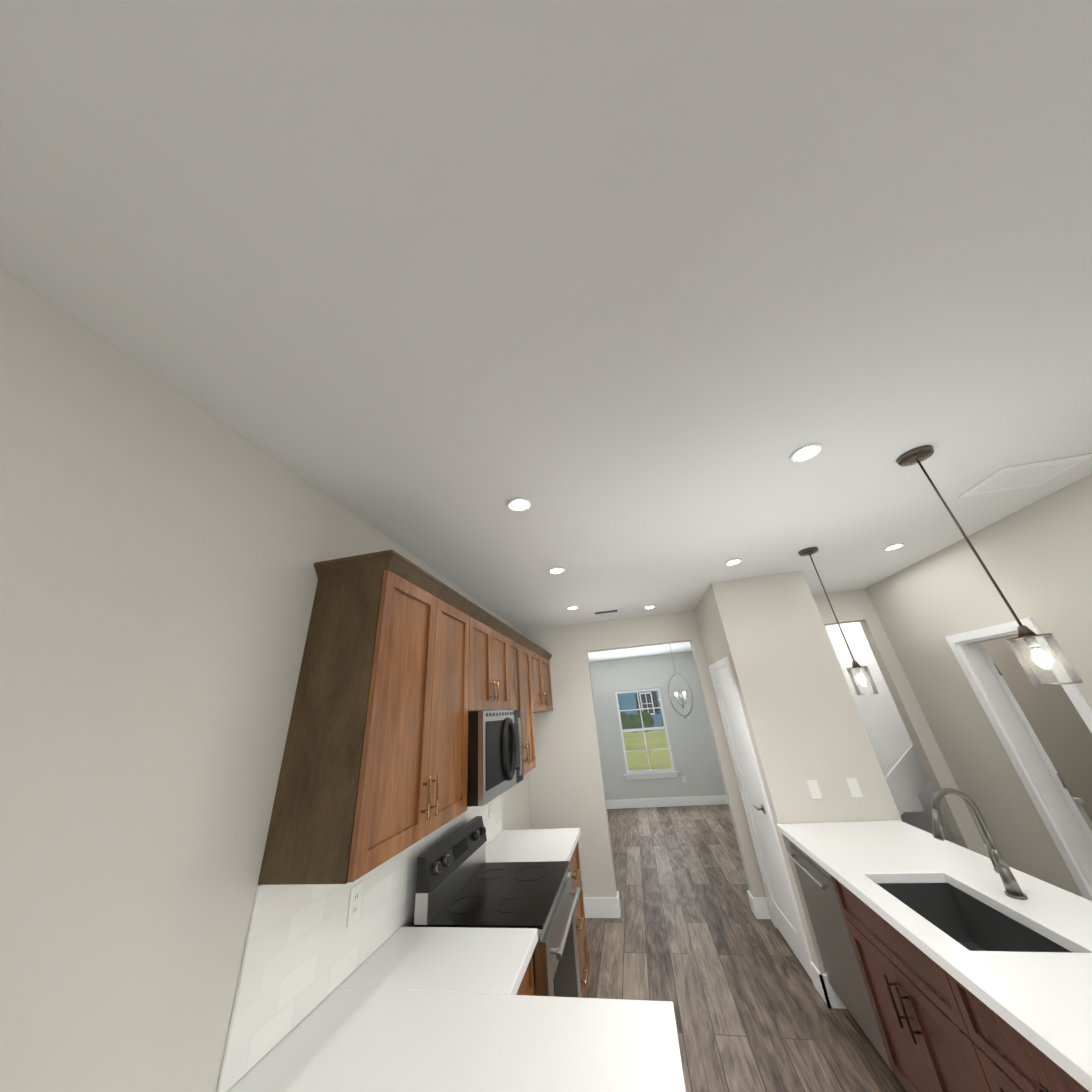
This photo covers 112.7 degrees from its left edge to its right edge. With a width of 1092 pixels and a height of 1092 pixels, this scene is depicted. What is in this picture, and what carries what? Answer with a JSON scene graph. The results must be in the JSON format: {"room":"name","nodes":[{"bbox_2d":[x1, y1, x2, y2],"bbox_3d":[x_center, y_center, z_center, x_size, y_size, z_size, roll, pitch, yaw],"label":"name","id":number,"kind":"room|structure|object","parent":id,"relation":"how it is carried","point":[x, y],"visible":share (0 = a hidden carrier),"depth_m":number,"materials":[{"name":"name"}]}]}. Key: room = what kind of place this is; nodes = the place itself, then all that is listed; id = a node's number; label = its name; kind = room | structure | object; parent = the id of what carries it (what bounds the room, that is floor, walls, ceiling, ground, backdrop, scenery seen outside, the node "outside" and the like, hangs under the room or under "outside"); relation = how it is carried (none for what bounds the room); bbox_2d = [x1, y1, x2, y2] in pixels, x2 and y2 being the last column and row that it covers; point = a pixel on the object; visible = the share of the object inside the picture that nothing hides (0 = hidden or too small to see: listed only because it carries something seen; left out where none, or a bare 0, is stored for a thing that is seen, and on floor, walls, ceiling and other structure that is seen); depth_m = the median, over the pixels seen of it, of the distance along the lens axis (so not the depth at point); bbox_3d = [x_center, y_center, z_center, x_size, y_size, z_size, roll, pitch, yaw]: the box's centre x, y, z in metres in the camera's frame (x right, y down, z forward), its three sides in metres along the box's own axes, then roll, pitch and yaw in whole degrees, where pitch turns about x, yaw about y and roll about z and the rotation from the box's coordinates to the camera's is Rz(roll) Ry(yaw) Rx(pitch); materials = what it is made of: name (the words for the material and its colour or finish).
{"room":"kitchen","nodes":[
{"label":"kitchen","id":0,"kind":"room"},
{"bbox_2d":[0,266,531,1091],"bbox_3d":[-1.150,0.648,0.280,0.120,2.740,8.740,-9,-25,9],"label":"wall","id":1,"kind":"structure","parent":0,"point":[164,546],"depth_m":0.90,"materials":[{"name":"beige paint"}]},
{"bbox_2d":[217,795,501,1091],"bbox_3d":[-0.624,1.687,2.063,0.008,0.442,2.310,-9,-25,9],"label":"tile backsplash","id":2,"kind":"structure","parent":1,"relation":"attached to","point":[307,951],"depth_m":1.23,"materials":[{"name":"white tile"}]},
{"bbox_2d":[346,881,362,926],"bbox_3d":[-0.758,1.420,1.446,0.006,0.115,0.070,-9,-25,9],"label":"outlet","id":3,"kind":"object","parent":2,"relation":"attached to","point":[354,903],"visible":1,"depth_m":1.44,"materials":[{"name":"white plastic"}]},
{"bbox_2d":[488,801,491,817],"bbox_3d":[-0.433,2.035,2.831,0.006,0.115,0.070,-9,-25,9],"label":"outlet","id":4,"kind":"object","parent":2,"relation":"attached to","point":[489,808],"visible":0.94,"depth_m":2.82,"materials":[{"name":"white plastic"}]},
{"bbox_2d":[258,554,477,884],"bbox_3d":[-0.673,0.723,1.713,0.326,1.043,0.900,-9,-25,9],"label":"upper cabinet","id":5,"kind":"object","parent":1,"relation":"attached to","point":[407,665],"depth_m":1.38,"materials":[{"name":"brown wood"}]},
{"bbox_2d":[478,610,513,710],"bbox_3d":[-0.529,0.823,2.496,0.326,0.588,0.760,-9,-25,9],"label":"upper cabinet","id":6,"kind":"object","parent":1,"relation":"attached to","point":[493,638],"depth_m":2.49,"materials":[{"name":"brown wood"}]},
{"bbox_2d":[467,710,522,806],"bbox_3d":[-0.424,1.278,2.270,0.461,0.434,0.752,-9,-25,9],"label":"over-the-range microwave","id":7,"kind":"object","parent":6,"relation":"attached to","point":[495,762],"visible":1,"depth_m":2.02,"materials":[{"name":"silver metal"}]},
{"bbox_2d":[510,630,537,774],"bbox_3d":[-0.357,1.320,3.058,0.326,1.043,0.830,-9,-25,9],"label":"upper cabinet","id":8,"kind":"object","parent":1,"relation":"attached to","point":[521,651],"depth_m":3.12,"materials":[{"name":"brown wood"}]},
{"bbox_2d":[534,646,552,711],"bbox_3d":[-0.199,1.454,3.895,0.326,0.608,0.960,-9,-25,9],"label":"upper cabinet","id":9,"kind":"object","parent":1,"relation":"attached to","point":[542,677],"depth_m":3.87,"materials":[{"name":"brown wood"}]},
{"bbox_2d":[0,0,1091,661],"bbox_3d":[1.447,-0.219,2.271,8.580,0.100,12.940,-9,-25,9],"label":"ceiling","id":10,"kind":"structure","parent":0,"point":[636,302],"depth_m":0.87,"materials":[{"name":"white paint"}]},
{"bbox_2d":[507,498,531,511],"bbox_3d":[-0.136,-0.210,1.866,0.126,0.009,0.126,-9,-25,9],"label":"recessed light","id":11,"kind":"object","parent":10,"relation":"in","point":[519,504],"visible":1,"depth_m":1.86,"materials":[{"name":"white paint"}]},
{"bbox_2d":[548,567,564,573],"bbox_3d":[0.080,0.189,2.768,0.126,0.009,0.126,-9,-25,9],"label":"recessed light","id":12,"kind":"object","parent":10,"relation":"in","point":[557,570],"visible":0.98,"depth_m":2.76,"materials":[{"name":"white paint"}]},
{"bbox_2d":[566,606,577,609],"bbox_3d":[0.276,0.648,3.795,0.126,0.009,0.126,-9,-25,9],"label":"recessed light","id":13,"kind":"object","parent":10,"relation":"in","point":[572,608],"visible":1,"depth_m":3.78,"materials":[{"name":"white paint"}]},
{"bbox_2d":[593,609,618,613],"bbox_3d":[0.669,0.731,4.046,0.280,0.008,0.100,-9,-25,9],"label":"ceiling vent","id":14,"kind":"object","parent":10,"relation":"in","point":[607,611],"visible":0.96,"depth_m":4.03,"materials":[{"name":"white metal"}]},
{"bbox_2d":[644,605,654,608],"bbox_3d":[1.143,0.677,4.015,0.126,0.009,0.126,-9,-25,9],"label":"recessed light","id":15,"kind":"object","parent":10,"relation":"in","point":[650,607],"visible":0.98,"depth_m":4.01,"materials":[{"name":"white paint"}]},
{"bbox_2d":[667,644,692,717],"bbox_3d":[2.116,2.124,5.885,0.354,1.208,0.301,-14,-26,18],"label":"orb chandelier","id":16,"kind":"object","parent":10,"relation":"hanging from","point":[676,694],"visible":0.96,"depth_m":5.74,"materials":[{"name":"silver metal"}]},
{"bbox_2d":[725,559,741,565],"bbox_3d":[1.493,0.130,2.899,0.126,0.009,0.126,-9,-25,9],"label":"recessed light","id":17,"kind":"object","parent":10,"relation":"in","point":[732,562],"visible":0.94,"depth_m":2.89,"materials":[{"name":"white paint"}]},
{"bbox_2d":[790,443,821,461],"bbox_3d":[1.180,-0.421,1.651,0.126,0.009,0.126,-9,-25,9],"label":"recessed light","id":18,"kind":"object","parent":10,"relation":"in","point":[805,452],"visible":1,"depth_m":1.65,"materials":[{"name":"white paint"}]},
{"bbox_2d":[798,547,878,694],"bbox_3d":[2.054,0.500,2.581,0.132,1.030,0.132,-9,-25,9],"label":"pendant light","id":19,"kind":"object","parent":10,"relation":"hanging from","point":[810,551],"visible":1,"depth_m":2.44,"materials":[{"name":"silver metal"}]},
{"bbox_2d":[884,543,904,550],"bbox_3d":[2.740,0.008,2.862,0.126,0.009,0.126,-9,-25,9],"label":"recessed light","id":20,"kind":"object","parent":10,"relation":"in","point":[894,546],"visible":1,"depth_m":2.86,"materials":[{"name":"white paint"}]},
{"bbox_2d":[896,445,1082,685],"bbox_3d":[1.795,0.030,1.519,0.132,1.030,0.132,-9,-25,9],"label":"pendant light","id":21,"kind":"object","parent":10,"relation":"hanging from","point":[1026,634],"visible":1,"depth_m":1.37,"materials":[{"name":"silver metal"}]},
{"bbox_2d":[958,454,1091,497],"bbox_3d":[2.619,-0.379,2.005,0.400,0.008,0.290,-9,-25,9],"label":"attic hatch","id":22,"kind":"object","parent":10,"relation":"in","point":[1021,476],"visible":1,"depth_m":1.99,"materials":[{"name":"white paint"}]},
{"bbox_2d":[589,652,725,799],"bbox_3d":[1.652,3.806,7.609,3.600,2.740,0.120,-9,-25,9],"label":"wall","id":23,"kind":"structure","parent":0,"point":[695,758],"depth_m":7.43,"materials":[{"name":"grey paint"}]},
{"bbox_2d":[615,688,678,779],"bbox_3d":[2.010,3.819,7.463,1.060,1.620,0.120,-9,-25,9],"label":"dining room window","id":24,"kind":"structure","parent":23,"relation":"in","point":[650,773],"depth_m":7.42,"materials":[{"name":"white paint"}]},
{"bbox_2d":[606,795,727,808],"bbox_3d":[1.738,4.956,7.003,3.600,0.140,0.016,-9,-25,9],"label":"baseboard","id":25,"kind":"structure","parent":23,"relation":"attached to","point":[714,799],"depth_m":6.90,"materials":[{"name":"white paint"}]},
{"bbox_2d":[585,804,904,1091],"bbox_3d":[1.664,2.350,1.080,8.580,0.100,12.940,-9,-25,9],"label":"floor","id":26,"kind":"structure","parent":0,"point":[703,948],"depth_m":2.63,"materials":[{"name":"brown wood"}]},
{"bbox_2d":[414,816,581,997],"bbox_3d":[-0.177,2.152,1.824,0.675,1.165,0.756,-9,-25,9],"label":"range","id":27,"kind":"object","parent":26,"relation":"on","point":[460,882],"visible":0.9,"depth_m":1.85,"materials":[{"name":"silver metal"}]},
{"bbox_2d":[517,954,534,993],"bbox_3d":[-0.378,2.062,1.243,0.633,0.872,0.426,-9,-25,9],"label":"base cabinet","id":28,"kind":"object","parent":26,"relation":"on","point":[526,986],"depth_m":1.48,"materials":[{"name":"brown wood"}]},
{"bbox_2d":[227,927,537,1091],"bbox_3d":[-0.485,1.483,1.068,0.660,0.040,1.248,-9,-25,9],"label":"countertop","id":29,"kind":"structure","parent":28,"relation":"on","point":[424,1009],"depth_m":1.15,"materials":[{"name":"white stone"}]},
{"bbox_2d":[516,994,585,997],"bbox_3d":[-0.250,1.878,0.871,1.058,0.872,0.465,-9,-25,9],"label":"base cabinet","id":30,"kind":"object","parent":26,"relation":"on","point":[582,995],"depth_m":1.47,"materials":[{"name":"brown wood"}]},
{"bbox_2d":[471,980,685,1091],"bbox_3d":[0.051,1.310,0.792,0.528,0.040,0.843,-9,-25,9],"label":"countertop","id":31,"kind":"structure","parent":30,"relation":"on","point":[541,1043],"depth_m":1.00,"materials":[{"name":"white stone"}]},
{"bbox_2d":[568,842,589,993],"bbox_3d":[-0.098,2.590,2.436,0.633,0.872,0.706,-9,-25,9],"label":"base cabinet","id":32,"kind":"object","parent":26,"relation":"on","point":[575,868],"depth_m":2.53,"materials":[{"name":"brown wood"}]},
{"bbox_2d":[485,828,580,862],"bbox_3d":[-0.121,2.174,2.625,0.658,0.040,0.708,-9,-25,9],"label":"countertop","id":33,"kind":"structure","parent":32,"relation":"on","point":[532,845],"depth_m":2.59,"materials":[{"name":"white stone"}]},
{"bbox_2d":[885,745,928,815],"bbox_3d":[3.570,2.980,4.214,1.140,1.196,0.960,-9,-25,9],"label":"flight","id":34,"kind":"object","parent":26,"relation":"on","point":[906,778],"visible":0.12,"depth_m":3.84,"materials":[{"name":"white"}]},
{"bbox_2d":[778,828,1091,1091],"bbox_3d":[1.829,1.901,1.300,0.812,0.872,2.338,-9,-25,9],"label":"kitchen island","id":35,"kind":"object","parent":26,"relation":"on","point":[934,1033],"depth_m":1.48,"materials":[{"name":"brown wood"}]},
{"bbox_2d":[777,820,1091,1087],"bbox_3d":[1.782,1.472,1.457,0.778,0.040,2.426,-9,-25,9],"label":"island countertop","id":36,"kind":"structure","parent":35,"relation":"on","point":[1046,992],"depth_m":1.38,"materials":[{"name":"white stone"}]},
{"bbox_2d":[881,880,1064,947],"bbox_3d":[1.691,1.604,1.438,0.374,0.226,0.664,-9,-25,9],"label":"sink","id":37,"kind":"object","parent":36,"relation":"in","point":[981,925],"depth_m":1.66,"materials":[{"name":"black metal"}]},
{"bbox_2d":[929,788,1032,899],"bbox_3d":[1.866,1.308,1.626,0.239,0.386,0.096,-9,-25,9],"label":"faucet","id":38,"kind":"object","parent":36,"relation":"on","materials":[{"name":"grey metal"}]},
{"bbox_2d":[1071,796,1091,831],"bbox_3d":[4.396,2.494,2.904,0.490,0.728,0.700,-9,-25,9],"label":"toilet","id":39,"kind":"object","parent":26,"relation":"on","point":[1077,801],"visible":0.04,"depth_m":3.13,"materials":[{"name":"white ceramic"}]},
{"bbox_2d":[522,589,989,897],"bbox_3d":[1.728,2.040,3.810,3.930,2.740,0.120,-9,-25,9],"label":"wall","id":40,"kind":"structure","parent":0,"point":[566,781],"depth_m":3.90,"materials":[{"name":"beige paint"}]},
{"bbox_2d":[583,895,620,917],"bbox_3d":[0.292,3.437,3.462,0.806,0.140,0.036,-9,-25,9],"label":"baseboard","id":41,"kind":"structure","parent":40,"relation":"attached to","point":[605,907],"depth_m":3.41,"materials":[{"name":"white paint"}]},
{"bbox_2d":[747,890,770,912],"bbox_3d":[2.262,3.176,3.257,0.826,0.140,0.016,-9,-25,9],"label":"baseboard","id":42,"kind":"structure","parent":40,"relation":"attached to","point":[758,904],"depth_m":3.20,"materials":[{"name":"white paint"}]},
{"bbox_2d":[694,571,901,973],"bbox_3d":[2.127,1.727,3.206,0.780,2.740,1.040,-9,-25,9],"label":"wall","id":43,"kind":"structure","parent":0,"point":[767,635],"depth_m":2.87,"materials":[{"name":"beige paint"}]},
{"bbox_2d":[712,665,811,978],"bbox_3d":[1.744,2.114,3.137,0.063,2.015,0.696,-9,-25,9],"label":"pantry door","id":44,"kind":"structure","parent":43,"relation":"in","point":[780,902],"depth_m":3.06,"materials":[{"name":"white paint"}]},
{"bbox_2d":[708,656,818,992],"bbox_3d":[1.766,2.086,3.143,0.018,2.092,0.824,-9,-25,9],"label":"door frame","id":45,"kind":"structure","parent":43,"relation":"attached to","point":[723,662],"depth_m":2.90,"materials":[{"name":"white paint"}]},
{"bbox_2d":[806,780,822,798],"bbox_3d":[1.949,1.768,2.642,0.070,0.115,0.008,-9,-25,9],"label":"light switch","id":46,"kind":"object","parent":43,"relation":"attached to","point":[814,789],"visible":1,"depth_m":2.64,"materials":[{"name":"white plastic"}]},
{"bbox_2d":[816,971,846,1008],"bbox_3d":[2.099,2.696,2.192,0.776,0.140,0.016,-9,-25,9],"label":"baseboard","id":47,"kind":"structure","parent":43,"relation":"attached to","point":[830,997],"depth_m":2.24,"materials":[{"name":"white paint"}]},
{"bbox_2d":[845,778,862,796],"bbox_3d":[2.203,1.727,2.600,0.070,0.115,0.008,-9,-25,9],"label":"light switch","id":48,"kind":"object","parent":43,"relation":"attached to","point":[854,787],"visible":1,"depth_m":2.60,"materials":[{"name":"white plastic"}]},
{"bbox_2d":[825,622,956,843],"bbox_3d":[4.085,2.049,4.260,0.120,2.740,1.680,-9,-25,9],"label":"wall","id":49,"kind":"structure","parent":0,"point":[887,732],"depth_m":4.39,"materials":[{"name":"white paint"}]},
{"bbox_2d":[865,474,1091,896],"bbox_3d":[3.402,1.157,2.209,0.120,2.740,2.980,-9,-25,9],"label":"wall","id":50,"kind":"structure","parent":0,"point":[1036,558],"depth_m":2.76,"materials":[{"name":"beige paint"}]},
{"bbox_2d":[945,617,1091,900],"bbox_3d":[3.477,1.564,2.329,0.138,2.092,0.734,-9,-25,9],"label":"door frame","id":51,"kind":"structure","parent":50,"relation":"attached to","point":[1066,833],"depth_m":2.62,"materials":[{"name":"white paint"}]},
{"bbox_2d":[977,642,1091,845],"bbox_3d":[3.827,1.772,2.769,0.038,2.008,0.613,-24,-31,35],"label":"room door","id":52,"kind":"structure","parent":50,"relation":"in","point":[1057,778],"depth_m":2.67,"materials":[{"name":"white paint"}]},
{"bbox_2d":[983,635,1091,821],"bbox_3d":[4.620,1.731,3.671,1.210,2.740,0.120,-9,-25,9],"label":"wall","id":53,"kind":"structure","parent":0,"point":[1061,730],"depth_m":3.54,"materials":[{"name":"beige paint"}]},
{"label":"outside","id":54,"kind":"structure","parent":0,"visible":0},
{"bbox_2d":[623,730,671,770],"bbox_3d":[5.244,11.163,20.040,60.000,0.100,29.080,-9,-25,9],"label":"lawn","id":55,"kind":"structure","parent":54,"point":[644,753],"depth_m":18.19,"materials":[{"name":"green plant"}]},
{"bbox_2d":[620,711,653,732],"bbox_3d":[7.848,15.559,32.324,11.237,1.835,1.896,-9,-25,9],"label":"hedge","id":56,"kind":"object","parent":55,"relation":"on","point":[633,721],"depth_m":31.68,"materials":[{"name":"green plant"}]},
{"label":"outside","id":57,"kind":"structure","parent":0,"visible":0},
{"bbox_2d":[617,690,664,731],"bbox_3d":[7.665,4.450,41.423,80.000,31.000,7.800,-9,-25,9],"label":"house","id":58,"kind":"structure","parent":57,"point":[653,704],"depth_m":33.97,"materials":[{"name":"blue"}]}
]}

